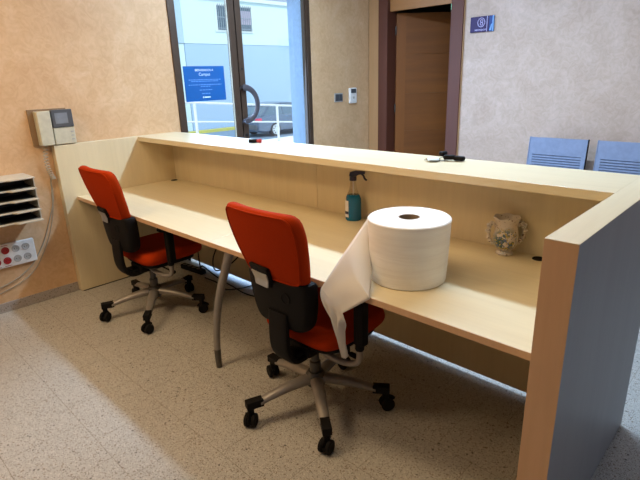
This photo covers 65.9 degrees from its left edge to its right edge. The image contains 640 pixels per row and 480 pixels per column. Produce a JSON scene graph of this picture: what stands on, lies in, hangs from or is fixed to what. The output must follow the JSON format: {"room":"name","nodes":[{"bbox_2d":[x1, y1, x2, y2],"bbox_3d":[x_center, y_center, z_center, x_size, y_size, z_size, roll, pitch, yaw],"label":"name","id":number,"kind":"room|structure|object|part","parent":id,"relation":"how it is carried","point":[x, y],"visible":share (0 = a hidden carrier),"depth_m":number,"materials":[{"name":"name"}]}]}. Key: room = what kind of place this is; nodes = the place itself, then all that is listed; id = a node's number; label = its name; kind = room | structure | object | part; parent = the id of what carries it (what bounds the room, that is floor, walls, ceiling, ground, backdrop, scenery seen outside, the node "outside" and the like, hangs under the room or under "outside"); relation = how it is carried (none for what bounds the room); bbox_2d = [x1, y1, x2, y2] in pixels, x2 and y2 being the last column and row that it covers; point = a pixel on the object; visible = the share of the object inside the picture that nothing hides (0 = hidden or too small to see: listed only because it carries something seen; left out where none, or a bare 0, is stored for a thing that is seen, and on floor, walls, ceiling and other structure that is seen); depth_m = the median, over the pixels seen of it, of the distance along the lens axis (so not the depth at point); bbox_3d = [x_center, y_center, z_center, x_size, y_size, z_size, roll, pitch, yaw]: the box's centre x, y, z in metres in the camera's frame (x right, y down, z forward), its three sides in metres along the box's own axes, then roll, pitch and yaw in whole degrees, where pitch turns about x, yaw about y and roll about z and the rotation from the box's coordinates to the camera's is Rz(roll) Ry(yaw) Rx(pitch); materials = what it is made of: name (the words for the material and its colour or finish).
{"room":"reception area","nodes":[
{"label":"reception area","id":0,"kind":"room"},
{"bbox_2d":[0,0,368,303],"bbox_3d":[-2.293,-0.891,3.302,0.300,2.820,8.300,15,25,42],"label":"wall","id":1,"kind":"structure","parent":0,"point":[107,62],"depth_m":3.70,"materials":[{"name":"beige paint"}]},
{"bbox_2d":[0,238,37,268],"bbox_3d":[-2.186,0.106,3.461,0.033,0.170,0.352,15,25,42],"label":"panel","id":2,"kind":"object","parent":1,"relation":"attached to","point":[18,252],"visible":1,"depth_m":3.49,"materials":[{"name":"white plastic"}]},
{"bbox_2d":[1,247,8,253],"bbox_3d":[-2.186,0.075,3.431,0.005,0.051,0.051,15,25,42],"label":"socket","id":3,"kind":"object","parent":2,"relation":"attached to","point":[4,250],"depth_m":3.43,"materials":[{"name":"red plastic"}]},
{"bbox_2d":[3,257,11,263],"bbox_3d":[-2.184,0.145,3.454,0.005,0.051,0.051,15,25,42],"label":"socket","id":4,"kind":"object","parent":2,"relation":"attached to","point":[6,260],"depth_m":3.45,"materials":[{"name":"red plastic"}]},
{"bbox_2d":[11,245,19,251],"bbox_3d":[-2.141,0.059,3.475,0.005,0.051,0.051,15,25,42],"label":"socket","id":5,"kind":"object","parent":2,"relation":"attached to","point":[14,248],"depth_m":3.47,"materials":[{"name":"grey plastic"}]},
{"bbox_2d":[14,255,21,261],"bbox_3d":[-2.139,0.130,3.498,0.005,0.051,0.051,15,25,42],"label":"socket","id":6,"kind":"object","parent":2,"relation":"attached to","point":[17,258],"depth_m":3.50,"materials":[{"name":"grey plastic"}]},
{"bbox_2d":[22,243,28,249],"bbox_3d":[-2.097,0.043,3.518,0.005,0.051,0.051,15,25,42],"label":"socket","id":7,"kind":"object","parent":2,"relation":"attached to","point":[25,246],"depth_m":3.52,"materials":[{"name":"grey plastic"}]},
{"bbox_2d":[24,252,31,258],"bbox_3d":[-2.095,0.114,3.542,0.005,0.051,0.051,15,25,42],"label":"socket","id":8,"kind":"object","parent":2,"relation":"attached to","point":[27,255],"depth_m":3.54,"materials":[{"name":"grey plastic"}]},
{"bbox_2d":[0,173,43,227],"bbox_3d":[-2.201,-0.221,3.190,0.245,0.303,0.645,15,25,42],"label":"tray","id":9,"kind":"object","parent":1,"relation":"attached to","point":[19,200],"visible":1,"depth_m":3.35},
{"bbox_3d":[-2.287,-0.240,3.271,0.006,0.293,0.633,15,25,42],"label":"panel","id":10,"kind":"part","parent":9,"relation":"part of","materials":[{"name":"beige wood"}]},
{"bbox_2d":[0,173,34,182],"bbox_3d":[-2.205,-0.360,3.144,0.245,0.010,0.645,15,25,42],"label":"shelf","id":11,"kind":"object","parent":9,"relation":"attached to","point":[20,176],"depth_m":3.27,"materials":[{"name":"beige wood"}]},
{"bbox_2d":[0,187,36,193],"bbox_3d":[-2.201,-0.291,3.164,0.239,0.010,0.645,15,25,42],"label":"shelf","id":12,"kind":"object","parent":9,"relation":"attached to","point":[2,189],"depth_m":3.26,"materials":[{"name":"beige wood"}]},
{"bbox_2d":[0,197,38,204],"bbox_3d":[-2.199,-0.222,3.187,0.239,0.010,0.645,15,25,42],"label":"shelf","id":13,"kind":"object","parent":9,"relation":"attached to","point":[3,200],"depth_m":3.29,"materials":[{"name":"beige wood"}]},
{"bbox_2d":[0,207,41,215],"bbox_3d":[-2.196,-0.153,3.210,0.239,0.010,0.645,15,25,42],"label":"shelf","id":14,"kind":"object","parent":9,"relation":"attached to","point":[4,211],"depth_m":3.32,"materials":[{"name":"beige wood"}]},
{"bbox_2d":[0,218,43,227],"bbox_3d":[-2.194,-0.085,3.233,0.239,0.010,0.645,15,25,42],"label":"shelf","id":15,"kind":"object","parent":9,"relation":"attached to","point":[4,222],"depth_m":3.33,"materials":[{"name":"beige wood"}]},
{"bbox_3d":[-1.990,-0.298,3.418,0.215,0.293,0.006,15,25,42],"label":"panel","id":16,"kind":"part","parent":9,"relation":"part of","materials":[{"name":"beige wood"}]},
{"bbox_2d":[0,180,52,293],"bbox_3d":[-2.213,0.030,3.411,0.023,0.763,0.805,15,25,42],"label":"cable","id":17,"kind":"object","parent":1,"relation":"attached to","point":[50,180],"visible":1,"depth_m":3.61,"materials":[{"name":"plastic"}]},
{"bbox_2d":[0,178,53,288],"bbox_3d":[-2.208,0.001,3.402,0.030,0.747,0.813,15,25,42],"label":"cable","id":18,"kind":"object","parent":1,"relation":"attached to","point":[50,178],"visible":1,"depth_m":3.60,"materials":[{"name":"grey plastic"}]},
{"bbox_2d":[0,282,78,313],"bbox_3d":[-3.451,0.912,2.341,0.012,0.070,4.504,15,25,42],"label":"baseboard","id":19,"kind":"structure","parent":1,"relation":"attached to","point":[65,289],"depth_m":3.67,"materials":[{"name":"stone"}]},
{"bbox_2d":[26,108,76,178],"bbox_3d":[-1.881,-0.684,3.518,0.088,0.485,0.271,15,25,42],"label":"intercom","id":20,"kind":"object","parent":1,"relation":"attached to","point":[53,126],"visible":1,"depth_m":3.45,"materials":[{"name":"beige plastic"}]},
{"bbox_3d":[-1.927,-0.550,3.507,0.031,0.241,0.058,15,25,42],"label":"coiled cord","id":21,"kind":"part","parent":20,"relation":"part of","materials":[{"name":"white plastic"}]},
{"bbox_2d":[166,0,313,144],"bbox_3d":[-0.659,-1.262,4.773,0.067,2.500,1.610,15,25,42],"label":"door frame","id":22,"kind":"structure","parent":1,"relation":"in","point":[169,3],"depth_m":4.22,"materials":[{"name":"brown metal"}]},
{"bbox_2d":[173,0,243,137],"bbox_3d":[-0.962,-1.130,4.484,0.047,2.430,0.616,15,25,42],"label":"door","id":23,"kind":"structure","parent":22,"relation":"attached to","point":[229,12],"depth_m":4.50,"materials":[{"name":"brown metal"}]},
{"bbox_2d":[182,66,225,101],"bbox_3d":[-1.010,-1.377,4.351,0.003,0.292,0.418,15,25,42],"label":"notice","id":24,"kind":"object","parent":23,"relation":"attached to","point":[202,83],"visible":1,"depth_m":4.34,"materials":[{"name":"blue paper"}]},
{"bbox_2d":[233,0,309,143],"bbox_3d":[-0.434,-1.308,4.971,0.092,2.430,0.893,15,25,42],"label":"door","id":25,"kind":"structure","parent":22,"relation":"attached to","point":[246,120],"depth_m":4.70,"materials":[{"name":"brown metal"}]},
{"bbox_3d":[-0.658,-1.294,4.697,0.047,0.360,0.205,15,25,42],"label":"handle","id":26,"kind":"part","parent":25,"relation":"part of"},
{"bbox_2d":[287,0,305,143],"bbox_3d":[-0.223,-1.491,5.425,0.250,2.500,0.008,15,25,42],"label":"trim","id":27,"kind":"structure","parent":1,"relation":"attached to","point":[293,6],"depth_m":5.33,"materials":[{"name":"paint"}]},
{"bbox_2d":[334,93,342,101],"bbox_3d":[0.212,-1.607,5.572,0.016,0.096,0.140,15,25,42],"label":"light switch","id":28,"kind":"object","parent":1,"relation":"attached to","point":[338,97],"visible":1,"depth_m":5.56,"materials":[{"name":"grey plastic"}]},
{"bbox_2d":[349,88,356,103],"bbox_3d":[0.380,-1.674,5.722,0.034,0.173,0.124,15,25,42],"label":"thermostat","id":29,"kind":"object","parent":1,"relation":"attached to","point":[352,91],"visible":1,"depth_m":5.70,"materials":[{"name":"white plastic"}]},
{"bbox_2d":[0,258,639,479],"bbox_3d":[1.371,0.941,2.073,8.000,0.120,10.800,15,25,42],"label":"floor","id":30,"kind":"structure","parent":0,"point":[83,396],"depth_m":2.42,"materials":[{"name":"stone"}]},
{"bbox_2d":[78,165,208,333],"bbox_3d":[-1.196,-0.008,3.349,0.712,1.045,0.696,-18,24,-39],"label":"chair","id":31,"kind":"object","parent":30,"relation":"on","point":[151,252],"visible":0.88,"depth_m":3.19,"materials":[{"name":"red fabric"}]},
{"bbox_3d":[-1.384,-0.147,3.152,0.021,0.068,0.106,-18,24,-40],"label":"grip plate","id":32,"kind":"part","parent":31,"relation":"part of","materials":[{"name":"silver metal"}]},
{"bbox_3d":[-1.342,-0.289,3.075,0.441,0.330,0.152,15,25,42],"label":"backrest","id":33,"kind":"part","parent":31,"relation":"part of","materials":[{"name":"orange fabric"}]},
{"bbox_3d":[-1.295,0.391,3.387,0.260,0.084,0.066,-10,20,-24],"label":"leg","id":34,"kind":"part","parent":31,"relation":"part of","materials":[{"name":"grey paint"}]},
{"bbox_3d":[-1.266,0.333,3.559,0.262,0.084,0.066,15,25,42],"label":"leg","id":35,"kind":"part","parent":31,"relation":"part of","materials":[{"name":"grey paint"}]},
{"bbox_3d":[-1.128,0.413,3.302,0.066,0.084,0.260,-4,18,-7],"label":"leg","id":36,"kind":"part","parent":31,"relation":"part of","materials":[{"name":"grey paint"}]},
{"bbox_3d":[-1.104,0.055,3.425,0.479,0.092,0.440,15,25,42],"label":"seat","id":37,"kind":"part","parent":31,"relation":"part of","materials":[{"name":"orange fabric"}]},
{"bbox_3d":[-0.959,0.051,3.154,0.052,0.240,0.054,15,25,42],"label":"arm post","id":38,"kind":"part","parent":31,"relation":"part of","materials":[{"name":"black plastic"}]},
{"bbox_3d":[-1.076,0.318,3.586,0.066,0.084,0.260,8,21,27],"label":"leg","id":39,"kind":"part","parent":31,"relation":"part of","materials":[{"name":"grey paint"}]},
{"bbox_3d":[-0.994,0.368,3.425,0.260,0.084,0.066,1,19,10],"label":"leg","id":40,"kind":"part","parent":31,"relation":"part of","materials":[{"name":"grey paint"}]},
{"bbox_2d":[181,263,205,274],"bbox_3d":[-1.074,0.242,4.180,0.280,0.042,0.050,12,23,36],"label":"power strip","id":41,"kind":"object","parent":30,"relation":"on","point":[186,266],"visible":0.98,"depth_m":4.15,"materials":[{"name":"black plastic"}]},
{"bbox_2d":[197,252,253,296],"bbox_3d":[-0.736,0.032,3.736,1.006,0.703,0.201,15,25,42],"label":"power cable","id":42,"kind":"object","parent":30,"relation":"on","point":[197,252],"visible":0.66,"depth_m":3.76,"materials":[{"name":"black rubber"}]},
{"bbox_2d":[204,277,251,289],"bbox_3d":[-0.684,0.199,3.699,0.735,0.400,0.154,11,22,34],"label":"power cable","id":43,"kind":"object","parent":30,"relation":"on","point":[204,277],"visible":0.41,"depth_m":3.65,"materials":[{"name":"black rubber"}]},
{"bbox_2d":[78,179,541,367],"bbox_3d":[-0.296,0.258,2.934,3.380,0.744,0.849,15,25,42],"label":"desk","id":44,"kind":"object","parent":30,"relation":"on","point":[486,297],"visible":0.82,"depth_m":2.19,"materials":[{"name":"brown wood"}]},
{"bbox_3d":[-0.508,0.325,2.617,0.207,0.622,0.055,11,22,33],"label":"leg","id":45,"kind":"part","parent":44,"relation":"part of","materials":[{"name":"grey paint"}]},
{"bbox_2d":[345,170,366,220],"bbox_3d":[0.204,-0.251,2.793,0.127,0.284,0.065,0,18,6],"label":"spray bottle","id":46,"kind":"object","parent":44,"relation":"on","point":[353,200],"visible":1,"depth_m":2.79,"materials":[{"name":"blue plastic"}]},
{"bbox_2d":[208,209,541,352],"bbox_3d":[0.313,0.082,2.269,1.686,0.026,0.822,15,25,42],"label":"countertop","id":47,"kind":"structure","parent":44,"relation":"on","point":[488,294],"depth_m":1.91,"materials":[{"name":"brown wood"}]},
{"bbox_2d":[320,207,451,358],"bbox_3d":[0.292,0.176,1.974,0.496,0.526,0.326,-16,23,-36],"label":"paper roll","id":48,"kind":"object","parent":44,"relation":"on","point":[408,249],"visible":1,"depth_m":1.89,"materials":[{"name":"white paper"}]},
{"bbox_2d":[485,213,527,255],"bbox_3d":[0.832,-0.023,2.211,0.152,0.176,0.115,14,24,40],"label":"vase","id":49,"kind":"object","parent":44,"relation":"on","point":[505,235],"visible":1,"depth_m":2.18,"materials":[{"name":"ceramic"}]},
{"bbox_3d":[0.765,-0.033,2.214,0.051,0.112,0.021,0,18,6],"label":"handle","id":50,"kind":"part","parent":49,"relation":"part of","materials":[{"name":"ceramic"}]},
{"bbox_3d":[0.898,-0.032,2.200,0.051,0.112,0.021,0,18,6],"label":"handle","id":51,"kind":"part","parent":49,"relation":"part of","materials":[{"name":"ceramic"}]},
{"bbox_2d":[225,202,394,455],"bbox_3d":[-0.065,0.303,2.290,0.712,1.045,0.696,-18,24,-39],"label":"chair","id":52,"kind":"object","parent":30,"relation":"on","point":[274,246],"visible":0.88,"depth_m":2.10,"materials":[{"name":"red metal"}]},
{"bbox_3d":[-0.253,0.164,2.094,0.021,0.068,0.106,-18,24,-40],"label":"grip plate","id":53,"kind":"part","parent":52,"relation":"part of","materials":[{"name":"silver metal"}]},
{"bbox_3d":[-0.211,0.022,2.016,0.441,0.330,0.152,15,25,42],"label":"backrest","id":54,"kind":"part","parent":52,"relation":"part of","materials":[{"name":"orange fabric"}]},
{"bbox_3d":[-0.164,0.702,2.329,0.260,0.084,0.066,-10,20,-24],"label":"leg","id":55,"kind":"part","parent":52,"relation":"part of","materials":[{"name":"grey paint"}]},
{"bbox_3d":[-0.134,0.644,2.501,0.262,0.084,0.066,15,25,42],"label":"leg","id":56,"kind":"part","parent":52,"relation":"part of","materials":[{"name":"grey paint"}]},
{"bbox_3d":[0.003,0.724,2.244,0.066,0.084,0.260,-4,18,-7],"label":"leg","id":57,"kind":"part","parent":52,"relation":"part of","materials":[{"name":"grey paint"}]},
{"bbox_3d":[0.028,0.366,2.366,0.479,0.092,0.440,15,25,42],"label":"seat","id":58,"kind":"part","parent":52,"relation":"part of","materials":[{"name":"orange fabric"}]},
{"bbox_3d":[0.055,0.629,2.528,0.066,0.084,0.260,8,21,27],"label":"leg","id":59,"kind":"part","parent":52,"relation":"part of","materials":[{"name":"grey paint"}]},
{"bbox_3d":[0.138,0.679,2.367,0.260,0.084,0.066,1,19,10],"label":"leg","id":60,"kind":"part","parent":52,"relation":"part of","materials":[{"name":"grey paint"}]},
{"bbox_3d":[0.108,0.504,2.242,0.181,0.029,0.024,14,24,40],"label":"lever","id":61,"kind":"part","parent":52,"relation":"part of","materials":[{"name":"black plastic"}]},
{"bbox_3d":[0.172,0.363,2.095,0.052,0.240,0.053,15,25,42],"label":"arm post","id":62,"kind":"part","parent":52,"relation":"part of","materials":[{"name":"black plastic"}]},
{"bbox_2d":[51,132,639,479],"bbox_3d":[-0.288,0.077,2.875,3.534,1.123,1.007,15,25,42],"label":"reception desk","id":63,"kind":"object","parent":30,"relation":"on","point":[584,225],"depth_m":2.19,"materials":[{"name":"brown wood"}]},
{"bbox_3d":[-1.539,-0.265,4.027,0.065,1.115,1.006,15,25,42],"label":"panel","id":64,"kind":"part","parent":63,"relation":"part of","materials":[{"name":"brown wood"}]},
{"bbox_2d":[212,249,237,270],"bbox_3d":[-0.728,0.114,3.758,0.379,0.198,0.198,15,25,42],"label":"power cable","id":65,"kind":"object","parent":63,"relation":"attached to","point":[215,249],"visible":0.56,"depth_m":3.78,"materials":[{"name":"black rubber"}]},
{"bbox_3d":[-0.612,-0.194,3.735,1.689,1.059,0.019,15,25,42],"label":"panel","id":66,"kind":"part","parent":63,"relation":"part of","materials":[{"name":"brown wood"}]},
{"bbox_2d":[249,139,261,142],"bbox_3d":[-0.431,-0.659,3.285,0.085,0.026,0.025,1,18,9],"label":"lighter","id":67,"kind":"object","parent":63,"relation":"on","point":[250,140],"visible":1,"depth_m":3.28,"materials":[{"name":"black plastic"}]},
{"bbox_2d":[424,151,464,160],"bbox_3d":[0.598,-0.402,2.370,0.192,0.042,0.096,3,19,14],"label":"bunch","id":68,"kind":"object","parent":63,"relation":"on","point":[441,153],"visible":1,"depth_m":2.36,"materials":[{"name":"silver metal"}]},
{"bbox_3d":[0.610,0.137,2.609,1.695,1.059,0.019,15,25,42],"label":"panel","id":69,"kind":"part","parent":63,"relation":"part of","materials":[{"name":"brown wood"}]},
{"bbox_3d":[0.941,-0.119,1.555,0.083,0.002,1.000,15,25,42],"label":"panel","id":70,"kind":"part","parent":63,"relation":"part of","materials":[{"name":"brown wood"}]},
{"bbox_2d":[526,136,589,169],"bbox_3d":[1.981,-0.401,4.383,0.502,0.946,0.482,15,25,42],"label":"chair","id":71,"kind":"object","parent":30,"relation":"on","point":[542,151],"visible":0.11,"depth_m":4.40,"materials":[{"name":"blue plastic"}]},
{"bbox_3d":[2.293,-0.607,4.288,0.006,0.515,0.078,15,25,42],"label":"trim","id":72,"kind":"part","parent":71,"relation":"part of","materials":[{"name":"black plastic"}]},
{"bbox_2d":[593,140,639,174],"bbox_3d":[2.394,-0.290,4.003,0.502,0.946,0.482,15,25,42],"label":"chair","id":73,"kind":"object","parent":30,"relation":"on","point":[611,156],"visible":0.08,"depth_m":4.09,"materials":[{"name":"blue plastic"}]},
{"bbox_2d":[396,4,450,13],"bbox_3d":[2.574,-1.917,5.924,3.500,2.820,2.500,15,25,42],"label":"wall","id":74,"kind":"structure","parent":0,"point":[440,8],"depth_m":6.91,"materials":[{"name":"black"}]},
{"bbox_2d":[458,0,639,170],"bbox_3d":[3.403,-1.120,3.422,7.667,2.820,0.140,15,25,42],"label":"wall","id":75,"kind":"structure","parent":0,"point":[566,69],"depth_m":4.50,"materials":[{"name":"paint"}]},
{"bbox_2d":[369,0,378,150],"bbox_3d":[0.643,-1.832,5.861,0.147,2.820,0.020,15,25,42],"label":"trim","id":76,"kind":"structure","parent":75,"relation":"attached to","point":[373,4],"depth_m":5.81,"materials":[{"name":"brown wood"}]},
{"bbox_2d":[390,0,451,11],"bbox_3d":[1.074,-2.675,5.189,0.791,0.425,0.040,15,25,42],"label":"trim","id":77,"kind":"structure","parent":75,"relation":"attached to","point":[395,5],"depth_m":5.29,"materials":[{"name":"brown wood"}]},
{"bbox_2d":[378,0,464,155],"bbox_3d":[1.120,-1.731,5.507,1.050,2.820,0.170,15,25,42],"label":"trim","id":78,"kind":"structure","parent":75,"relation":"attached to","point":[386,35],"depth_m":5.55,"materials":[{"name":"red wood"}]},
{"bbox_2d":[394,12,450,156],"bbox_3d":[1.292,-1.532,5.893,0.816,2.170,0.097,-2,18,-1],"label":"door","id":79,"kind":"structure","parent":75,"relation":"in","point":[422,39],"depth_m":5.79,"materials":[{"name":"brown wood"}]},
{"bbox_2d":[456,0,465,155],"bbox_3d":[1.459,-1.612,5.112,0.010,2.820,0.015,15,25,42],"label":"trim","id":80,"kind":"structure","parent":75,"relation":"attached to","point":[465,0],"depth_m":5.08,"materials":[{"name":"brown wood"}]},
{"bbox_2d":[470,15,494,32],"bbox_3d":[1.578,-2.099,4.805,0.240,0.140,0.027,15,25,42],"label":"wall sign","id":81,"kind":"object","parent":75,"relation":"attached to","point":[483,23],"visible":1,"depth_m":4.79,"materials":[{"name":"blue plastic"}]},
{"label":"outside","id":82,"kind":"structure","parent":0,"visible":0},
{"bbox_2d":[188,126,292,139],"bbox_3d":[-7.087,-8.700,35.499,26.800,0.200,80.000,15,25,42],"label":"street","id":83,"kind":"structure","parent":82,"point":[231,133],"depth_m":23.86,"materials":[{"name":"grey asphalt"}]},
{"bbox_2d":[188,126,234,133],"bbox_3d":[0.587,-7.867,31.658,0.300,0.140,55.000,15,25,42],"label":"kerb","id":84,"kind":"object","parent":83,"relation":"on","point":[225,128],"depth_m":25.54,"materials":[{"name":"yellow concrete"}]},
{"bbox_2d":[174,0,291,130],"bbox_3d":[-2.121,-12.823,30.409,1.120,10.500,38.000,15,25,42],"label":"building","id":85,"kind":"structure","parent":83,"relation":"on","point":[200,24],"depth_m":27.77,"materials":[{"name":"white paint"}]},
{"bbox_3d":[-4.711,-12.159,27.123,0.011,1.220,2.270,15,25,42],"label":"pane","id":86,"kind":"part","parent":85,"relation":"part of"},
{"bbox_2d":[240,11,250,24],"bbox_3d":[-4.197,-12.405,27.593,0.008,0.700,0.800,15,25,42],"label":"blind","id":87,"kind":"object","parent":85,"relation":"hanging from","point":[245,15],"depth_m":27.60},
{"bbox_3d":[-4.700,-13.306,27.469,1.120,0.180,7.720,15,25,42],"label":"cornice","id":88,"kind":"part","parent":85,"relation":"part of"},
{"bbox_2d":[247,101,292,135],"bbox_3d":[-1.960,-5.943,23.893,1.956,1.505,4.110,15,25,42],"label":"car","id":89,"kind":"object","parent":83,"relation":"on","point":[266,113],"visible":0.61,"depth_m":22.65,"materials":[{"name":"paint"}]},
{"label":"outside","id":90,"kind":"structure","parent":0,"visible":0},
{"bbox_3d":[0.750,-1.196,8.858,2.750,0.230,17.000,15,25,42],"label":"floor","id":91,"kind":"structure","parent":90,"visible":0},
{"bbox_2d":[185,101,292,140],"bbox_3d":[-0.679,-2.050,8.900,0.044,1.455,8.503,15,25,42],"label":"railing","id":92,"kind":"object","parent":91,"relation":"on","point":[196,121],"visible":0.25,"depth_m":8.01,"materials":[{"name":"white metal"}]},
{"bbox_3d":[-1.901,-1.509,7.734,0.044,1.235,0.044,15,25,42],"label":"post","id":93,"kind":"part","parent":92,"relation":"part of","materials":[{"name":"white metal"}]},
{"bbox_3d":[-0.691,-2.393,8.787,0.034,0.731,8.503,15,25,42],"label":"rail","id":94,"kind":"part","parent":92,"relation":"part of","materials":[{"name":"white metal"}]},
{"bbox_3d":[-0.682,-2.123,8.876,0.026,0.723,8.502,15,25,42],"label":"rail","id":95,"kind":"part","parent":92,"relation":"part of","materials":[{"name":"white metal"}]},
{"bbox_3d":[-0.743,-1.855,8.888,0.044,1.098,0.044,15,25,42],"label":"post","id":96,"kind":"part","parent":92,"relation":"part of","materials":[{"name":"white metal"}]},
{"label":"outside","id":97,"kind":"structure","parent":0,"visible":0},
{"bbox_2d":[266,136,293,142],"bbox_3d":[6.200,-5.104,23.251,10.050,0.200,80.000,15,25,42],"label":"pavement","id":98,"kind":"structure","parent":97,"point":[288,138],"depth_m":21.57,"materials":[{"name":"grey concrete"}]}
]}

